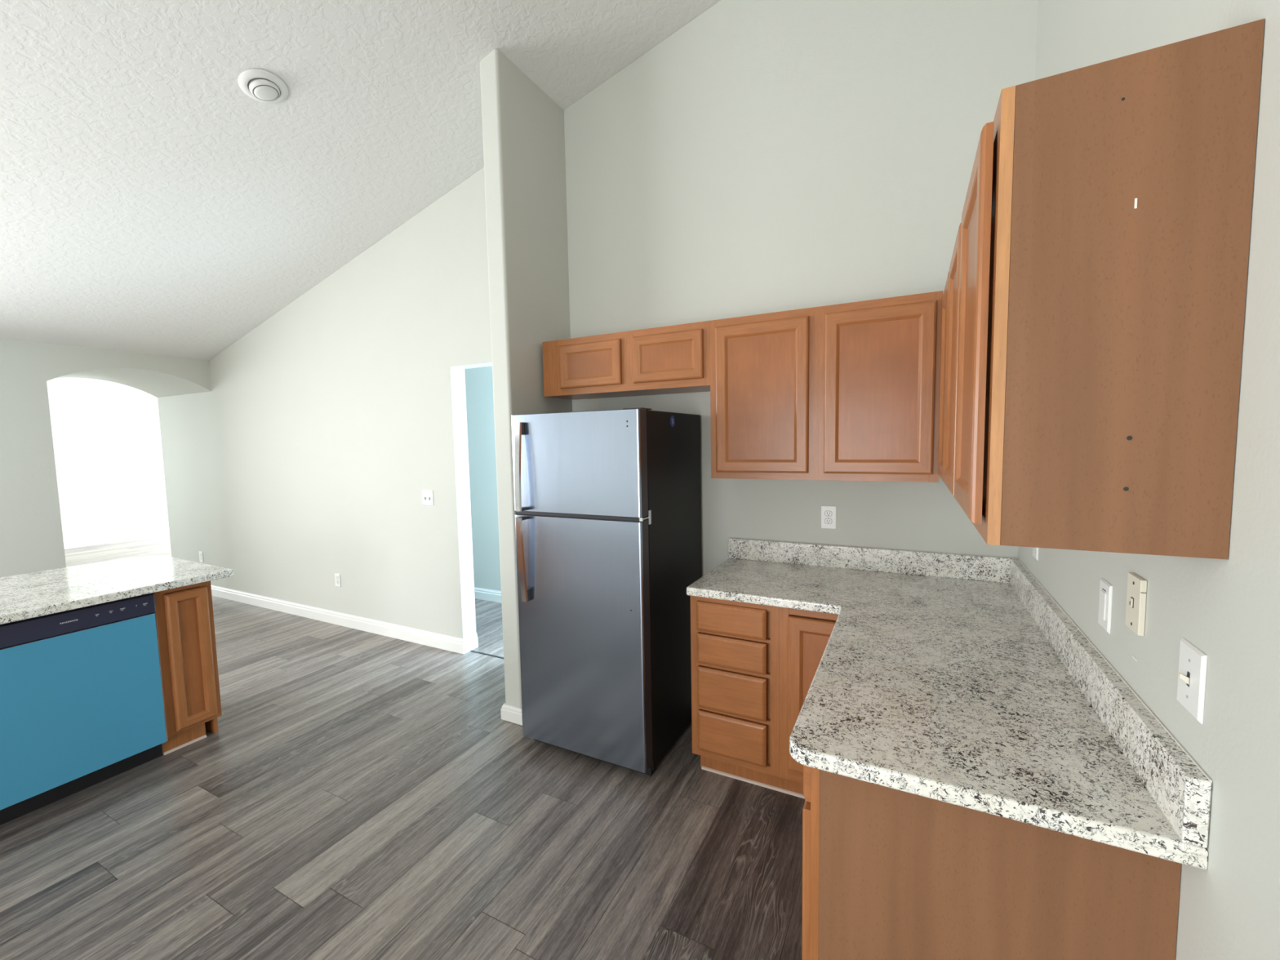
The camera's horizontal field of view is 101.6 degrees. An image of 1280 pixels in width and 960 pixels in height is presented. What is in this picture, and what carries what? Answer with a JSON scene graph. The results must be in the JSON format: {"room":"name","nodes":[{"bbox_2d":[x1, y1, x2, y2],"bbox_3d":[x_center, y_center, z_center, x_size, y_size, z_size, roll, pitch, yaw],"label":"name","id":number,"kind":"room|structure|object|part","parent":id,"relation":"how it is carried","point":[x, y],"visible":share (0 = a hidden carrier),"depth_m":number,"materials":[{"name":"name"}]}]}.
{"room":"kitchen","nodes":[
{"label":"kitchen","id":0,"kind":"room"},
{"bbox_2d":[0,338,211,577],"bbox_3d":[-6.383,0.115,2.708,1.180,2.750,6.620,1,5,27],"label":"wall","id":1,"kind":"structure","parent":0,"point":[31,533],"depth_m":4.27,"materials":[{"name":"beige paint"}]},
{"bbox_2d":[46,377,168,539],"bbox_3d":[-9.618,-0.214,7.811,0.120,2.750,7.500,1,5,27],"label":"wall","id":2,"kind":"structure","parent":0,"point":[106,435],"depth_m":8.83,"materials":[{"name":"beige paint"}]},
{"bbox_2d":[63,526,169,549],"bbox_3d":[-9.530,1.083,7.878,0.020,0.150,7.500,1,5,27],"label":"baseboard","id":3,"kind":"structure","parent":2,"relation":"attached to","point":[136,535],"depth_m":8.93,"materials":[{"name":"white paint"}]},
{"bbox_2d":[0,0,719,360],"bbox_3d":[-2.869,-1.828,0.794,6.750,1.864,6.753,1,5,27],"label":"ceiling","id":4,"kind":"structure","parent":0,"point":[150,204],"depth_m":2.84,"materials":[{"name":"white paint"}]},
{"bbox_2d":[237,68,288,103],"bbox_3d":[-1.845,-1.920,2.565,0.200,0.073,0.206,1,5,27],"label":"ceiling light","id":5,"kind":"object","parent":4,"relation":"attached to","point":[273,90],"visible":1,"depth_m":2.54,"materials":[{"name":"grey plastic"}]},
{"bbox_2d":[0,534,804,959],"bbox_3d":[-4.602,1.429,3.888,12.850,0.120,10.300,1,5,27],"label":"floor","id":6,"kind":"structure","parent":0,"point":[357,794],"depth_m":2.10,"materials":[{"name":"grey wood"}]},
{"bbox_2d":[0,593,168,825],"bbox_3d":[-2.810,1.003,2.492,0.620,0.869,0.608,1,5,27],"label":"dishwasher","id":7,"kind":"object","parent":6,"relation":"on","point":[82,704],"visible":0.99,"depth_m":2.35,"materials":[{"name":"blue plastic"}]},
{"bbox_3d":[-2.557,0.634,2.329,0.032,0.091,0.608,1,5,27],"label":"control panel","id":8,"kind":"part","parent":7,"relation":"part of","materials":[{"name":"black plastic"}]},
{"bbox_3d":[-2.601,1.394,2.418,0.012,0.092,0.608,1,5,27],"label":"toe panel","id":9,"kind":"part","parent":7,"relation":"part of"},
{"bbox_2d":[163,734,206,755],"bbox_3d":[-2.414,1.406,2.776,0.008,0.012,0.184,1,5,27],"label":"strip","id":10,"kind":"object","parent":6,"relation":"on","point":[205,735],"visible":1,"depth_m":2.77,"materials":[{"name":"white wood"}]},
{"bbox_2d":[151,580,222,755],"bbox_3d":[-2.626,0.970,2.880,0.640,0.875,0.240,1,5,27],"label":"base cabinet","id":11,"kind":"object","parent":6,"relation":"on","point":[184,614],"visible":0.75,"depth_m":2.73,"materials":[{"name":"brown wood"}]},
{"bbox_3d":[-2.349,0.931,2.742,0.024,0.718,0.182,1,5,27],"label":"door","id":12,"kind":"part","parent":11,"relation":"part of","materials":[{"name":"brown wood"}]},
{"bbox_3d":[-2.355,0.931,2.745,0.004,0.614,0.078,1,5,27],"label":"panel","id":13,"kind":"part","parent":11,"relation":"part of","materials":[{"name":"brown wood"}]},
{"bbox_3d":[-2.586,0.961,2.984,0.614,0.875,0.018,1,5,27],"label":"panel","id":14,"kind":"part","parent":11,"relation":"part of","materials":[{"name":"brown wood"}]},
{"bbox_2d":[470,650,503,658],"bbox_3d":[-0.926,1.304,3.783,0.805,0.004,0.015,1,5,27],"label":"trim","id":15,"kind":"structure","parent":6,"relation":"on","point":[470,651],"depth_m":3.89,"materials":[{"name":"grey plastic"}]},
{"bbox_2d":[511,407,702,776],"bbox_3d":[-0.144,0.509,2.768,0.711,1.714,0.810,1,5,27],"label":"refrigerator","id":16,"kind":"object","parent":6,"relation":"on","point":[607,503],"visible":0.94,"depth_m":2.46,"materials":[{"name":"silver metal"}]},
{"bbox_3d":[-0.585,-0.063,2.508,0.036,0.426,0.033,1,5,27],"label":"handle","id":17,"kind":"part","parent":16,"relation":"part of","materials":[{"name":"silver metal"}]},
{"bbox_3d":[-0.576,0.390,2.543,0.036,0.420,0.033,1,5,27],"label":"handle","id":18,"kind":"part","parent":16,"relation":"part of","materials":[{"name":"silver metal"}]},
{"bbox_3d":[-0.572,0.186,2.540,0.033,0.014,0.048,1,5,27],"label":"handle mount","id":19,"kind":"part","parent":16,"relation":"part of","materials":[{"name":"grey plastic"}]},
{"bbox_3d":[-0.574,-0.247,2.516,0.026,0.060,0.025,1,5,27],"label":"handle mount","id":20,"kind":"part","parent":16,"relation":"part of","materials":[{"name":"grey plastic"}]},
{"bbox_3d":[-0.573,0.141,2.537,0.033,0.014,0.048,1,5,27],"label":"handle mount","id":21,"kind":"part","parent":16,"relation":"part of","materials":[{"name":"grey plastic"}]},
{"bbox_3d":[-0.558,0.567,2.579,0.026,0.060,0.025,1,5,27],"label":"handle mount","id":22,"kind":"part","parent":16,"relation":"part of","materials":[{"name":"grey plastic"}]},
{"bbox_3d":[-0.298,-0.080,2.448,0.708,0.472,0.070,1,5,27],"label":"freezer door","id":23,"kind":"part","parent":16,"relation":"part of","materials":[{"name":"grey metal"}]},
{"bbox_3d":[-0.282,0.745,2.511,0.708,1.147,0.070,1,5,27],"label":"fresh food door","id":24,"kind":"part","parent":16,"relation":"part of","materials":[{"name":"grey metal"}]},
{"bbox_2d":[690,595,782,788],"bbox_3d":[0.548,0.932,2.574,0.401,0.875,0.621,1,5,27],"label":"base cabinet","id":25,"kind":"object","parent":6,"relation":"on","point":[735,646],"visible":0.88,"depth_m":2.29,"materials":[{"name":"brown wood"}]},
{"bbox_3d":[0.395,0.614,2.286,0.314,0.131,0.019,1,5,27],"label":"drawer","id":26,"kind":"part","parent":25,"relation":"part of","materials":[{"name":"brown wood"}]},
{"bbox_3d":[0.402,0.944,2.311,0.314,0.187,0.019,1,5,27],"label":"drawer","id":27,"kind":"part","parent":25,"relation":"part of","materials":[{"name":"brown wood"}]},
{"bbox_3d":[0.398,0.763,2.297,0.314,0.134,0.019,1,5,27],"label":"drawer","id":28,"kind":"part","parent":25,"relation":"part of","materials":[{"name":"brown wood"}]},
{"bbox_3d":[0.406,1.149,2.327,0.314,0.185,0.019,1,5,27],"label":"drawer","id":29,"kind":"part","parent":25,"relation":"part of","materials":[{"name":"brown wood"}]},
{"bbox_2d":[686,537,1212,869],"bbox_3d":[0.697,0.468,1.862,1.309,0.151,1.678,1,5,27],"label":"countertop","id":30,"kind":"structure","parent":25,"relation":"on","point":[958,679],"depth_m":1.27,"materials":[{"name":"stone"}]},
{"bbox_2d":[701,765,804,799],"bbox_3d":[0.617,1.382,2.334,0.723,0.012,0.007,1,5,27],"label":"strip","id":31,"kind":"object","parent":6,"relation":"on","point":[705,768],"visible":0.64,"depth_m":2.38,"materials":[{"name":"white wood"}]},
{"bbox_2d":[779,607,838,795],"bbox_3d":[0.879,0.939,2.401,0.344,0.875,0.626,1,5,27],"label":"base cabinet","id":32,"kind":"object","parent":6,"relation":"on","point":[804,635],"visible":0.34,"depth_m":2.16,"materials":[{"name":"brown wood"}]},
{"bbox_3d":[0.725,0.896,2.134,0.238,0.662,0.019,1,5,27],"label":"door","id":33,"kind":"part","parent":32,"relation":"part of","materials":[{"name":"brown wood"}]},
{"bbox_3d":[0.726,0.896,2.136,0.118,0.542,0.006,1,5,27],"label":"panel","id":34,"kind":"part","parent":32,"relation":"part of","materials":[{"name":"brown wood"}]},
{"bbox_2d":[801,764,1181,959],"bbox_3d":[0.752,1.029,1.256,0.635,0.875,0.408,1,5,27],"label":"base cabinet","id":35,"kind":"object","parent":6,"relation":"on","point":[889,873],"visible":0.54,"depth_m":1.06,"materials":[{"name":"brown wood"}]},
{"bbox_3d":[0.472,1.026,1.386,0.019,0.572,0.374,1,5,27],"label":"door","id":36,"kind":"part","parent":35,"relation":"part of","materials":[{"name":"brown wood"}]},
{"bbox_3d":[0.466,0.661,1.358,0.019,0.120,0.374,1,5,27],"label":"drawer","id":37,"kind":"part","parent":35,"relation":"part of","materials":[{"name":"brown wood"}]},
{"bbox_3d":[0.495,0.966,1.384,0.019,0.760,0.408,1,5,27],"label":"frame","id":38,"kind":"part","parent":35,"relation":"part of","materials":[{"name":"brown wood"}]},
{"bbox_3d":[-3.173,1.061,1.824,0.630,0.875,0.914,1,5,27],"label":"base cabinet","id":39,"kind":"object","parent":6,"relation":"on","visible":0},
{"bbox_2d":[0,555,234,624],"bbox_3d":[-3.098,0.568,2.252,1.017,0.038,1.915,1,5,27],"label":"countertop","id":40,"kind":"structure","parent":39,"relation":"on","point":[39,593],"depth_m":2.62,"materials":[{"name":"stone"}]},
{"bbox_2d":[464,365,501,591],"bbox_3d":[-0.839,-0.001,4.853,3.600,2.440,0.120,1,5,27],"label":"wall","id":41,"kind":"structure","parent":0,"point":[478,380],"depth_m":5.15,"materials":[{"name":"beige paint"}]},
{"bbox_2d":[474,586,501,602],"bbox_3d":[-0.848,1.164,4.882,3.600,0.112,0.015,1,5,27],"label":"baseboard","id":42,"kind":"structure","parent":41,"relation":"attached to","point":[491,595],"depth_m":5.22,"materials":[{"name":"white paint"}]},
{"bbox_2d":[480,48,572,708],"bbox_3d":[-0.617,-0.441,3.082,0.124,3.579,0.584,1,5,27],"label":"wall","id":43,"kind":"structure","parent":0,"point":[523,134],"depth_m":2.88,"materials":[{"name":"beige paint"}]},
{"bbox_2d":[500,702,522,725],"bbox_3d":[-0.588,1.300,3.209,0.155,0.088,0.599,1,5,27],"label":"baseboard","id":44,"kind":"structure","parent":43,"relation":"attached to","point":[511,713],"depth_m":2.94,"materials":[{"name":"white paint"}]},
{"bbox_2d":[157,0,1038,638],"bbox_3d":[-1.850,-0.792,4.095,7.930,4.172,0.133,1,5,27],"label":"wall","id":45,"kind":"structure","parent":0,"point":[762,157],"depth_m":2.96,"materials":[{"name":"beige paint"}]},
{"bbox_2d":[199,551,203,562],"bbox_3d":[-4.758,0.833,5.662,0.075,0.117,0.008,1,5,27],"label":"wall outlet","id":46,"kind":"object","parent":45,"relation":"attached to","point":[201,553],"visible":1,"depth_m":5.66,"materials":[{"name":"white plastic"}]},
{"bbox_2d":[334,573,341,586],"bbox_3d":[-2.647,0.876,4.573,0.075,0.117,0.008,1,5,27],"label":"wall outlet","id":47,"kind":"object","parent":45,"relation":"attached to","point":[337,576],"visible":1,"depth_m":4.57,"materials":[{"name":"white plastic"}]},
{"bbox_2d":[210,584,478,653],"bbox_3d":[-3.312,1.202,5.017,4.560,0.112,0.148,1,5,27],"label":"baseboard","id":48,"kind":"structure","parent":45,"relation":"attached to","point":[462,646],"depth_m":4.48,"materials":[{"name":"white paint"}]},
{"bbox_2d":[422,489,434,505],"bbox_3d":[-1.617,0.135,3.972,0.120,0.116,0.014,1,5,27],"label":"double switch","id":49,"kind":"object","parent":45,"relation":"attached to","point":[427,495],"visible":1,"depth_m":3.97,"materials":[{"name":"white plastic"}]},
{"bbox_2d":[542,320,710,399],"bbox_3d":[-0.040,-0.637,2.902,1.008,0.309,0.339,1,5,27],"label":"upper cabinet","id":50,"kind":"object","parent":45,"relation":"attached to","point":[675,358],"depth_m":2.75,"materials":[{"name":"brown wood"}]},
{"bbox_3d":[-0.445,-0.646,3.112,0.096,0.309,0.300,1,5,27],"label":"filler strip","id":51,"kind":"part","parent":50,"relation":"part of","materials":[{"name":"brown wood"}]},
{"bbox_3d":[-0.275,-0.628,2.846,0.286,0.130,0.009,1,5,27],"label":"panel","id":52,"kind":"part","parent":50,"relation":"part of","materials":[{"name":"brown wood"}]},
{"bbox_3d":[-0.276,-0.628,2.845,0.392,0.236,0.019,1,5,27],"label":"door","id":53,"kind":"part","parent":50,"relation":"part of","materials":[{"name":"brown wood"}]},
{"bbox_3d":[0.135,-0.620,2.634,0.278,0.130,0.009,1,5,27],"label":"panel","id":54,"kind":"part","parent":50,"relation":"part of","materials":[{"name":"brown wood"}]},
{"bbox_3d":[0.135,-0.620,2.633,0.384,0.236,0.019,1,5,27],"label":"door","id":55,"kind":"part","parent":50,"relation":"part of","materials":[{"name":"brown wood"}]},
{"bbox_2d":[709,290,942,482],"bbox_3d":[0.848,-0.392,2.464,0.978,0.765,0.339,1,5,27],"label":"upper cabinet","id":56,"kind":"object","parent":45,"relation":"attached to","point":[846,391],"visible":0.99,"depth_m":2.29,"materials":[{"name":"brown wood"}]},
{"bbox_3d":[0.561,-0.382,2.436,0.313,0.576,0.006,1,5,27],"label":"panel","id":57,"kind":"part","parent":56,"relation":"part of","materials":[{"name":"brown wood"}]},
{"bbox_3d":[0.560,-0.382,2.433,0.433,0.696,0.019,1,5,27],"label":"door","id":58,"kind":"part","parent":56,"relation":"part of","materials":[{"name":"brown wood"}]},
{"bbox_3d":[1.002,-0.373,2.208,0.305,0.576,0.006,1,5,27],"label":"panel","id":59,"kind":"part","parent":56,"relation":"part of","materials":[{"name":"brown wood"}]},
{"bbox_3d":[1.001,-0.373,2.206,0.425,0.696,0.019,1,5,27],"label":"door","id":60,"kind":"part","parent":56,"relation":"part of","materials":[{"name":"brown wood"}]},
{"bbox_2d":[820,505,836,529],"bbox_3d":[0.955,0.189,2.648,0.078,0.120,0.008,1,5,27],"label":"wall outlet","id":61,"kind":"object","parent":45,"relation":"attached to","point":[828,513],"visible":1,"depth_m":2.65,"materials":[{"name":"white plastic"}]},
{"bbox_2d":[825,518,831,524],"bbox_3d":[0.955,0.209,2.647,0.033,0.025,0.002,1,5,27],"label":"receptacle","id":62,"kind":"object","parent":61,"relation":"attached to","point":[828,521],"depth_m":2.65,"materials":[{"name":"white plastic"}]},
{"bbox_2d":[825,511,831,515],"bbox_3d":[0.954,0.170,2.644,0.033,0.025,0.002,1,5,27],"label":"receptacle","id":63,"kind":"object","parent":61,"relation":"attached to","point":[827,513],"depth_m":2.64,"materials":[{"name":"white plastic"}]},
{"bbox_2d":[728,537,1017,583],"bbox_3d":[1.074,0.387,2.590,1.309,0.110,0.029,1,5,27],"label":"backsplash","id":64,"kind":"structure","parent":45,"relation":"attached to","point":[956,566],"depth_m":2.53,"materials":[{"name":"stone"}]},
{"bbox_2d":[1017,0,1279,959],"bbox_3d":[0.207,-0.541,-0.687,0.120,4.323,6.753,1,5,27],"label":"wall","id":65,"kind":"structure","parent":0,"point":[1228,609],"depth_m":0.78,"materials":[{"name":"beige paint"}]},
{"bbox_2d":[937,222,964,511],"bbox_3d":[1.144,-0.334,1.628,0.329,0.765,0.876,1,5,27],"label":"upper cabinet","id":66,"kind":"object","parent":65,"relation":"attached to","point":[950,300],"visible":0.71,"depth_m":1.62,"materials":[{"name":"brown wood"}]},
{"bbox_3d":[1.103,-0.351,1.887,0.018,0.696,0.393,1,5,27],"label":"door","id":67,"kind":"part","parent":66,"relation":"part of","materials":[{"name":"brown wood"}]},
{"bbox_3d":[1.105,-0.351,1.886,0.005,0.576,0.273,1,5,27],"label":"panel","id":68,"kind":"part","parent":66,"relation":"part of","materials":[{"name":"brown wood"}]},
{"bbox_3d":[0.908,-0.318,1.509,0.018,0.696,0.390,1,5,27],"label":"door","id":69,"kind":"part","parent":66,"relation":"part of","materials":[{"name":"brown wood"}]},
{"bbox_3d":[0.910,-0.318,1.508,0.005,0.576,0.270,1,5,27],"label":"panel","id":70,"kind":"part","parent":66,"relation":"part of","materials":[{"name":"brown wood"}]},
{"bbox_2d":[1032,547,1038,560],"bbox_3d":[1.487,0.238,1.964,0.008,0.116,0.070,1,5,27],"label":"wall outlet","id":71,"kind":"object","parent":65,"relation":"attached to","point":[1035,550],"visible":0.3,"depth_m":1.95,"materials":[{"name":"white plastic"}]},
{"bbox_2d":[1097,577,1112,634],"bbox_3d":[1.125,0.303,1.266,0.008,0.116,0.075,1,5,27],"label":"rocker switch","id":72,"kind":"object","parent":65,"relation":"attached to","point":[1105,598],"visible":1,"depth_m":1.25,"materials":[{"name":"white plastic"}]},
{"bbox_2d":[954,18,1264,559],"bbox_3d":[0.837,-0.282,1.036,0.329,0.765,0.461,1,5,27],"label":"upper cabinet","id":73,"kind":"object","parent":65,"relation":"attached to","point":[1106,215],"visible":1,"depth_m":0.82,"materials":[{"name":"brown wood"}]},
{"bbox_3d":[0.701,-0.283,1.105,0.005,0.576,0.288,1,5,27],"label":"panel","id":74,"kind":"part","parent":73,"relation":"part of","materials":[{"name":"brown wood"}]},
{"bbox_3d":[0.699,-0.283,1.106,0.018,0.696,0.408,1,5,27],"label":"door","id":75,"kind":"part","parent":73,"relation":"part of","materials":[{"name":"brown wood"}]},
{"bbox_3d":[0.722,-0.285,1.096,0.019,0.765,0.460,1,5,27],"label":"frame","id":76,"kind":"part","parent":73,"relation":"part of","materials":[{"name":"brown wood"}]},
{"bbox_2d":[1009,559,1212,848],"bbox_3d":[1.258,0.463,1.554,0.029,0.110,1.648,1,5,27],"label":"backsplash","id":77,"kind":"structure","parent":65,"relation":"attached to","point":[1182,792],"depth_m":1.04,"materials":[{"name":"stone"}]},
{"bbox_2d":[1125,572,1146,635],"bbox_3d":[1.032,0.257,1.089,0.014,0.115,0.072,1,5,27],"label":"switch box","id":78,"kind":"object","parent":65,"relation":"attached to","point":[1136,593],"visible":1,"depth_m":1.07,"materials":[{"name":"beige plastic"}]},
{"bbox_2d":[1176,637,1207,724],"bbox_3d":[0.920,0.335,0.881,0.018,0.114,0.082,1,5,27],"label":"toggle switch","id":79,"kind":"object","parent":65,"relation":"attached to","point":[1193,662],"visible":1,"depth_m":0.87,"materials":[{"name":"white plastic"}]}
]}

